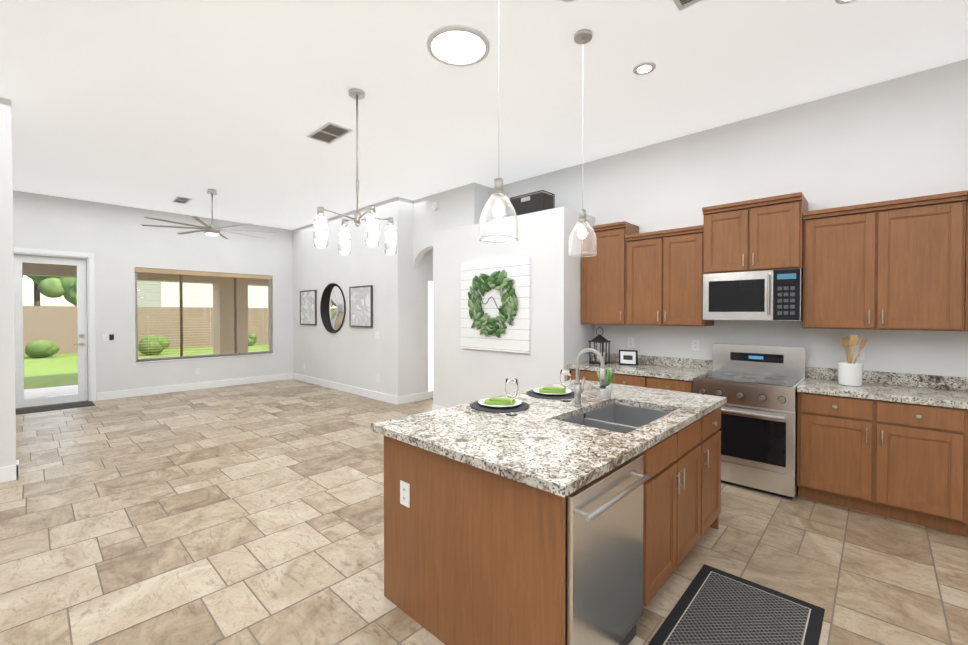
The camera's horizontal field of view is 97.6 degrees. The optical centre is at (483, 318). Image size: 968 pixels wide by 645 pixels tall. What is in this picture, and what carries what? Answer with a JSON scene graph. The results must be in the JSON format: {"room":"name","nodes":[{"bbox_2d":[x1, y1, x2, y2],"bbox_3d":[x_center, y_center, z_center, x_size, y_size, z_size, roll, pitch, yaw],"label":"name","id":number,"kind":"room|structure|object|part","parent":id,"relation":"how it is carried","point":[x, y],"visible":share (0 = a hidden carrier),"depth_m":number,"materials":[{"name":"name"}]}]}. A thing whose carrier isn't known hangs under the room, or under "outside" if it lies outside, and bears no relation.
{"room":"kitchen","nodes":[
{"label":"kitchen","id":0,"kind":"room"},
{"bbox_2d":[0,97,15,466],"bbox_3d":[-5.670,-0.234,2.349,0.160,3.400,4.100,1,1,43],"label":"wall","id":1,"kind":"structure","parent":0,"point":[7,403],"depth_m":3.76,"materials":[{"name":"paint"}]},
{"bbox_2d":[0,463,18,482],"bbox_3d":[-5.600,1.400,2.314,0.016,0.135,4.116,1,1,43],"label":"baseboard","id":2,"kind":"structure","parent":1,"relation":"attached to","point":[9,473],"depth_m":3.77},
{"bbox_2d":[13,190,292,392],"bbox_3d":[-7.116,-0.288,6.880,0.200,3.400,8.750,1,1,43],"label":"wall","id":3,"kind":"structure","parent":0,"point":[120,242],"depth_m":7.70,"materials":[{"name":"paint"}]},
{"bbox_2d":[14,255,87,407],"bbox_3d":[-7.048,0.198,6.897,0.105,2.403,0.850,1,1,43],"label":"patio door","id":4,"kind":"structure","parent":3,"relation":"in","point":[50,310],"depth_m":6.91,"materials":[{"name":"clear glass"}]},
{"bbox_2d":[13,247,95,400],"bbox_3d":[-7.072,0.154,6.919,0.218,2.515,1.050,1,1,43],"label":"door frame","id":5,"kind":"structure","parent":3,"relation":"attached to","point":[91,344],"depth_m":7.19,"materials":[{"name":"white wood"}]},
{"bbox_2d":[103,334,113,340],"bbox_3d":[-6.531,0.326,7.362,0.008,0.115,0.148,1,1,43],"label":"light switch","id":6,"kind":"object","parent":3,"relation":"attached to","point":[105,336],"depth_m":7.35,"materials":[{"name":"white plastic"}]},
{"bbox_2d":[96,373,292,400],"bbox_3d":[-5.505,1.325,8.467,0.016,0.135,3.320,1,1,43],"label":"baseboard","id":7,"kind":"structure","parent":3,"relation":"attached to","point":[240,381],"depth_m":8.20,"materials":[{"name":"white wood"}]},
{"bbox_2d":[195,368,199,373],"bbox_3d":[-5.634,1.034,8.331,0.008,0.115,0.072,1,1,43],"label":"electrical outlet plate","id":8,"kind":"object","parent":3,"relation":"attached to","point":[197,370],"depth_m":8.33,"materials":[{"name":"white plastic"}]},
{"bbox_2d":[135,272,273,362],"bbox_3d":[-5.521,-0.073,8.540,0.170,1.730,2.370,1,1,43],"label":"window","id":9,"kind":"structure","parent":3,"relation":"in","point":[194,315],"depth_m":8.45,"materials":[{"name":"clear glass"}]},
{"bbox_2d":[135,267,271,359],"bbox_3d":[-5.505,-0.096,8.524,0.065,1.676,2.360,1,1,43],"label":"window blinds","id":10,"kind":"object","parent":9,"relation":"attached to","point":[187,273],"visible":0.88,"depth_m":8.41,"materials":[{"name":"brown wood"}]},
{"bbox_2d":[293,373,398,404],"bbox_3d":[-2.887,1.327,8.311,4.056,0.135,0.019,1,1,43],"label":"baseboard","id":11,"kind":"structure","parent":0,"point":[388,398],"depth_m":7.94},
{"bbox_2d":[293,182,491,395],"bbox_3d":[-2.064,-0.303,8.129,5.480,3.400,0.928,1,1,43],"label":"wall","id":12,"kind":"structure","parent":0,"point":[358,357],"depth_m":7.36,"materials":[{"name":"paint"}]},
{"bbox_2d":[300,290,316,324],"bbox_3d":[-3.786,-0.235,9.114,0.740,0.740,0.035,1,1,43],"label":"picture","id":13,"kind":"object","parent":12,"relation":"attached to","point":[308,307],"visible":1,"depth_m":9.08,"materials":[{"name":"grey paper"}]},
{"bbox_3d":[-3.001,-0.206,8.387,0.992,0.992,0.026,1,1,43],"label":"round mirror","id":14,"kind":"part","parent":12,"relation":"part of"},
{"bbox_2d":[349,285,372,327],"bbox_3d":[-2.229,-0.218,7.660,0.740,0.740,0.035,1,1,43],"label":"picture","id":15,"kind":"object","parent":12,"relation":"attached to","point":[360,306],"visible":1,"depth_m":7.63,"materials":[{"name":"grey paper"}]},
{"bbox_2d":[432,202,437,210],"bbox_3d":[-0.782,-1.786,6.729,0.130,0.130,0.036,1,1,43],"label":"smoke detector","id":16,"kind":"object","parent":12,"relation":"attached to","point":[435,206],"visible":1,"depth_m":6.71,"materials":[{"name":"white plastic"}]},
{"bbox_2d":[419,248,432,392],"bbox_3d":[-0.411,-0.303,8.109,0.164,3.400,2.200,1,1,43],"label":"doorway","id":17,"kind":"structure","parent":0,"point":[426,316],"depth_m":7.35,"materials":[{"name":"paint"}]},
{"bbox_2d":[399,391,432,404],"bbox_3d":[-1.028,1.339,7.344,0.019,0.135,1.090,1,1,43],"label":"baseboard","id":18,"kind":"structure","parent":17,"relation":"attached to","point":[415,397],"depth_m":7.19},
{"bbox_2d":[0,379,967,644],"bbox_3d":[-1.493,1.517,3.121,13.580,0.120,11.300,1,1,43],"label":"floor","id":19,"kind":"structure","parent":0,"point":[252,513],"depth_m":2.78,"materials":[{"name":"tile"}]},
{"bbox_2d":[16,401,94,414],"bbox_3d":[-6.812,1.409,6.692,0.470,0.008,0.940,1,1,43],"label":"doormat","id":20,"kind":"object","parent":19,"relation":"on","point":[52,407],"visible":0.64,"depth_m":6.70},
{"bbox_2d":[432,405,445,409],"bbox_3d":[0.072,1.360,5.553,2.286,0.135,0.026,1,1,43],"label":"baseboard","id":21,"kind":"structure","parent":19,"relation":"on","point":[434,407],"depth_m":6.26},
{"bbox_2d":[384,403,724,644],"bbox_3d":[0.567,1.026,2.570,1.147,0.876,1.985,1,1,43],"label":"kitchen island","id":22,"kind":"object","parent":19,"relation":"on","point":[474,542],"depth_m":1.91,"materials":[{"name":"brown wood"}]},
{"bbox_2d":[400,480,409,507],"bbox_3d":[-0.393,0.870,2.101,0.072,0.115,0.007,1,1,43],"label":"outlet","id":23,"kind":"object","parent":22,"relation":"attached to","point":[404,493],"visible":1,"depth_m":2.10,"materials":[{"name":"white plastic"}]},
{"bbox_2d":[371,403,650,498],"bbox_3d":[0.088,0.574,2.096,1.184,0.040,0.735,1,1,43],"label":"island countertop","id":24,"kind":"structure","parent":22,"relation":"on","point":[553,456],"depth_m":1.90,"materials":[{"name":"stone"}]},
{"bbox_2d":[505,378,517,415],"bbox_3d":[0.158,0.447,2.422,0.074,0.205,0.074,1,1,43],"label":"wine glass","id":25,"kind":"object","parent":24,"relation":"on","point":[511,387],"visible":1,"depth_m":2.40,"materials":[{"name":"clear glass"}]},
{"bbox_2d":[471,387,702,442],"bbox_3d":[0.607,0.567,2.651,1.184,0.040,0.785,1,1,43],"label":"island countertop","id":26,"kind":"structure","parent":22,"relation":"on","point":[553,408],"depth_m":2.53,"materials":[{"name":"stone"}]},
{"bbox_2d":[470,397,529,412],"bbox_3d":[0.100,0.524,2.654,0.373,0.046,0.373,1,1,43],"label":"placemat","id":27,"kind":"object","parent":26,"relation":"on","point":[497,404],"visible":0.94,"depth_m":2.61,"materials":[{"name":"black fabric"}]},
{"bbox_2d":[560,369,570,401],"bbox_3d":[0.541,0.443,2.803,0.074,0.205,0.074,1,1,43],"label":"wine glass","id":28,"kind":"object","parent":26,"relation":"on","point":[565,377],"visible":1,"depth_m":2.78,"materials":[{"name":"clear glass"}]},
{"bbox_2d":[573,348,605,406],"bbox_3d":[0.665,0.364,2.628,0.219,0.366,0.111,1,1,43],"label":"faucet","id":29,"kind":"object","parent":26,"relation":"on","point":[578,390],"visible":1,"depth_m":2.64,"materials":[{"name":"silver metal"}]},
{"bbox_2d":[563,403,666,430],"bbox_3d":[0.789,0.688,2.482,0.453,0.221,0.793,1,1,43],"label":"sink","id":30,"kind":"object","parent":26,"relation":"in","point":[613,416],"depth_m":2.77,"materials":[{"name":"grey metal"}]},
{"bbox_2d":[565,454,650,644],"bbox_3d":[0.324,1.041,1.894,0.633,0.839,0.613,1,1,43],"label":"dishwasher","id":31,"kind":"object","parent":22,"relation":"in","point":[604,564],"visible":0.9,"depth_m":1.67,"materials":[{"name":"grey metal"}]},
{"bbox_2d":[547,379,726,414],"bbox_3d":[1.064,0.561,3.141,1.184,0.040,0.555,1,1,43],"label":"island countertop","id":32,"kind":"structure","parent":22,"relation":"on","point":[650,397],"depth_m":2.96,"materials":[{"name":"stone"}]},
{"bbox_2d":[526,387,573,398],"bbox_3d":[0.490,0.520,3.042,0.373,0.046,0.373,1,1,43],"label":"placemat","id":33,"kind":"object","parent":32,"relation":"on","point":[550,393],"visible":0.88,"depth_m":3.00,"materials":[{"name":"black fabric"}]},
{"bbox_2d":[596,367,614,397],"bbox_3d":[0.835,0.440,2.928,0.152,0.208,0.110,1,1,43],"label":"potted plant","id":34,"kind":"object","parent":32,"relation":"on","point":[605,393],"visible":0.67,"depth_m":2.89,"materials":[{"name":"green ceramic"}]},
{"bbox_2d":[567,365,599,381],"bbox_3d":[1.332,0.998,4.907,0.457,0.875,0.620,1,1,43],"label":"base cabinet","id":35,"kind":"object","parent":19,"relation":"on","point":[587,374],"depth_m":4.67,"materials":[{"name":"brown wood"}]},
{"bbox_2d":[609,369,692,392],"bbox_3d":[1.826,1.003,4.445,0.897,0.875,0.620,1,1,43],"label":"base cabinet","id":36,"kind":"object","parent":19,"relation":"on","point":[682,384],"depth_m":4.16,"materials":[{"name":"brown wood"}]},
{"bbox_2d":[575,361,712,376],"bbox_3d":[1.666,0.543,4.602,1.354,0.039,0.601,1,1,43],"label":"countertop","id":37,"kind":"structure","parent":36,"relation":"on","point":[659,370],"depth_m":4.39,"materials":[{"name":"stone"}]},
{"bbox_2d":[588,327,610,364],"bbox_3d":[1.339,0.310,4.909,0.186,0.419,0.186,1,1,43],"label":"lantern","id":38,"kind":"object","parent":37,"relation":"on","point":[600,344],"visible":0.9,"depth_m":4.87,"materials":[{"name":"black metal"}]},
{"bbox_2d":[619,349,637,365],"bbox_3d":[1.619,0.437,4.755,0.200,0.170,0.029,0,1,31],"label":"sign","id":39,"kind":"object","parent":37,"relation":"on","point":[628,357],"visible":1,"depth_m":4.74,"materials":[{"name":"white paper"}]},
{"bbox_2d":[648,564,824,644],"bbox_3d":[1.199,1.466,1.988,0.560,0.008,0.920,1,1,43],"label":"rug","id":40,"kind":"object","parent":19,"relation":"on","point":[713,606],"visible":1,"depth_m":2.08,"materials":[{"name":"black carpet"}]},
{"bbox_2d":[693,343,805,498],"bbox_3d":[2.391,0.854,3.829,0.754,1.190,0.746,1,1,43],"label":"range","id":41,"kind":"object","parent":19,"relation":"on","point":[756,385],"visible":0.88,"depth_m":3.58,"materials":[{"name":"silver metal"}]},
{"bbox_2d":[797,391,967,536],"bbox_3d":[3.047,1.017,3.305,0.913,0.875,0.620,1,1,43],"label":"base cabinet","id":42,"kind":"object","parent":19,"relation":"on","point":[892,445],"depth_m":3.04,"materials":[{"name":"brown wood"}]},
{"bbox_2d":[797,379,967,406],"bbox_3d":[3.388,0.563,2.994,1.828,0.039,0.601,1,1,43],"label":"countertop","id":43,"kind":"structure","parent":42,"relation":"on","point":[886,390],"depth_m":3.18,"materials":[{"name":"stone"}]},
{"bbox_2d":[838,335,867,385],"bbox_3d":[2.975,0.333,3.422,0.183,0.409,0.211,1,1,43],"label":"utensil crock","id":44,"kind":"object","parent":43,"relation":"on","point":[850,372],"visible":1,"depth_m":3.38,"materials":[{"name":"white ceramic"}]},
{"bbox_2d":[0,0,967,229],"bbox_3d":[-1.527,-2.002,3.042,13.580,0.120,11.200,1,1,43],"label":"ceiling","id":45,"kind":"structure","parent":0,"point":[158,105],"depth_m":3.52,"materials":[{"name":"paint"}]},
{"bbox_2d":[172,196,191,203],"bbox_3d":[-5.062,-1.984,7.096,0.450,0.012,0.200,1,1,43],"label":"ceiling vent","id":46,"kind":"object","parent":45,"relation":"in","point":[182,200],"visible":1,"depth_m":7.09,"materials":[{"name":"white plastic"}]},
{"bbox_2d":[141,189,276,238],"bbox_3d":[-4.194,-1.638,6.536,1.739,0.691,1.739,1,1,43],"label":"ceiling fan","id":47,"kind":"object","parent":45,"relation":"hanging from","point":[211,229],"visible":1,"depth_m":6.45,"materials":[{"name":"silver metal"}]},
{"bbox_2d":[307,122,352,143],"bbox_3d":[-1.633,-1.952,4.468,0.500,0.012,0.260,1,1,43],"label":"ceiling vent","id":48,"kind":"object","parent":45,"relation":"in","point":[329,133],"visible":1,"depth_m":4.45,"materials":[{"name":"white plastic"}]},
{"bbox_2d":[313,88,396,254],"bbox_3d":[-1.094,-1.266,3.659,0.548,1.366,0.548,0,1,7],"label":"chandelier","id":49,"kind":"object","parent":45,"relation":"hanging from","point":[320,225],"visible":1,"depth_m":3.64,"materials":[{"name":"glass"}]},
{"bbox_2d":[427,25,489,66],"bbox_3d":[-0.182,-1.931,3.018,0.450,0.019,0.450,1,1,43],"label":"recessed light","id":50,"kind":"object","parent":45,"relation":"in","point":[457,45],"visible":0.98,"depth_m":2.99,"materials":[{"name":"white plastic"}]},
{"bbox_2d":[479,0,517,243],"bbox_3d":[0.074,-1.164,2.145,0.202,1.532,0.202,1,1,43],"label":"pendant light","id":51,"kind":"object","parent":45,"relation":"hanging from","point":[498,223],"visible":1,"depth_m":2.09,"materials":[{"name":"clear glass"}]},
{"bbox_2d":[568,29,597,256],"bbox_3d":[0.678,-1.189,2.908,0.202,1.502,0.202,1,1,43],"label":"pendant light","id":52,"kind":"object","parent":45,"relation":"hanging from","point":[582,240],"visible":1,"depth_m":2.86,"materials":[{"name":"clear glass"}]},
{"bbox_2d":[633,62,655,74],"bbox_3d":[1.245,-1.938,3.286,0.170,0.011,0.170,1,1,43],"label":"recessed light","id":53,"kind":"object","parent":45,"relation":"in","point":[644,68],"visible":1,"depth_m":3.28,"materials":[{"name":"white plastic"}]},
{"bbox_2d":[673,0,701,10],"bbox_3d":[1.281,-1.928,2.446,0.360,0.012,0.220,1,1,43],"label":"ceiling vent","id":54,"kind":"object","parent":45,"relation":"in","point":[681,4],"visible":0.97,"depth_m":2.59,"materials":[{"name":"white plastic"}]},
{"bbox_2d":[835,0,855,3],"bbox_3d":[2.191,-1.929,2.512,0.170,0.011,0.170,1,1,43],"label":"recessed light","id":55,"kind":"object","parent":45,"relation":"in","point":[843,1],"visible":1,"depth_m":2.57,"materials":[{"name":"white plastic"}]},
{"bbox_2d":[433,206,594,406],"bbox_3d":[0.376,0.074,5.874,2.270,2.700,0.900,1,1,43],"label":"wall block","id":56,"kind":"object","parent":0,"point":[561,335],"visible":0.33,"depth_m":5.18,"materials":[{"name":"paint"}]},
{"bbox_2d":[461,256,529,353],"bbox_3d":[0.102,-0.171,5.454,1.170,1.170,0.080,1,1,43],"label":"framed picture","id":57,"kind":"object","parent":56,"relation":"attached to","point":[495,305],"visible":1,"depth_m":5.39,"materials":[{"name":"white wood"}]},
{"bbox_2d":[510,190,554,215],"bbox_3d":[0.612,-1.421,5.428,0.526,0.299,0.264,1,1,43],"label":"basket","id":58,"kind":"object","parent":56,"relation":"on","point":[535,202],"visible":0.54,"depth_m":5.29,"materials":[{"name":"black wicker"}]},
{"bbox_2d":[492,59,967,377],"bbox_3d":[3.074,-0.251,3.829,7.900,3.400,0.200,1,1,43],"label":"wall","id":59,"kind":"structure","parent":0,"point":[904,137],"depth_m":3.83,"materials":[{"name":"paint"}]},
{"bbox_2d":[581,221,638,324],"bbox_3d":[1.452,-0.500,4.940,0.562,1.130,0.380,1,1,43],"label":"upper cabinet","id":60,"kind":"object","parent":59,"relation":"attached to","point":[603,284],"visible":0.85,"depth_m":4.79,"materials":[{"name":"brown wood"}]},
{"bbox_2d":[628,337,633,346],"bbox_3d":[1.719,0.275,4.958,0.072,0.115,0.007,1,1,43],"label":"electrical outlet plate","id":61,"kind":"object","parent":59,"relation":"attached to","point":[630,339],"depth_m":4.95,"materials":[{"name":"white plastic"}]},
{"bbox_2d":[610,353,712,368],"bbox_3d":[1.863,0.472,4.813,1.354,0.099,0.022,1,1,43],"label":"backsplash","id":62,"kind":"structure","parent":59,"relation":"attached to","point":[684,363],"depth_m":4.61,"materials":[{"name":"stone"}]},
{"bbox_2d":[625,225,713,325],"bbox_3d":[1.947,-0.417,4.478,0.791,0.975,0.380,1,1,43],"label":"upper cabinet","id":63,"kind":"object","parent":59,"relation":"attached to","point":[664,277],"visible":0.94,"depth_m":4.33,"materials":[{"name":"brown wood"}]},
{"bbox_2d":[692,340,698,350],"bbox_3d":[2.235,0.281,4.476,0.072,0.115,0.007,1,1,43],"label":"electrical outlet plate","id":64,"kind":"object","parent":59,"relation":"attached to","point":[695,347],"depth_m":4.47,"materials":[{"name":"white plastic"}]},
{"bbox_2d":[702,192,807,273],"bbox_3d":[2.495,-0.740,3.922,0.760,0.625,0.440,1,1,43],"label":"upper cabinet","id":65,"kind":"object","parent":59,"relation":"attached to","point":[762,234],"visible":1,"depth_m":3.75,"materials":[{"name":"brown wood"}]},
{"bbox_2d":[703,268,802,320],"bbox_3d":[2.487,-0.206,3.919,0.754,0.437,0.465,1,1,43],"label":"microwave","id":66,"kind":"object","parent":65,"relation":"attached to","point":[765,295],"visible":0.96,"depth_m":3.75,"materials":[{"name":"silver metal"}]},
{"bbox_2d":[853,346,864,359],"bbox_3d":[3.181,0.292,3.593,0.072,0.115,0.007,1,1,43],"label":"electrical outlet plate","id":67,"kind":"object","parent":59,"relation":"attached to","point":[861,356],"depth_m":3.59,"materials":[{"name":"white plastic"}]},
{"bbox_2d":[802,194,967,330],"bbox_3d":[3.167,-0.387,3.361,0.989,0.944,0.350,1,1,43],"label":"upper cabinet","id":68,"kind":"object","parent":59,"relation":"attached to","point":[899,264],"depth_m":3.21,"materials":[{"name":"brown wood"}]},
{"bbox_2d":[806,367,967,390],"bbox_3d":[3.586,0.491,3.205,1.828,0.099,0.022,1,1,43],"label":"backsplash","id":69,"kind":"structure","parent":59,"relation":"attached to","point":[951,383],"depth_m":3.40,"materials":[{"name":"stone"}]}
]}

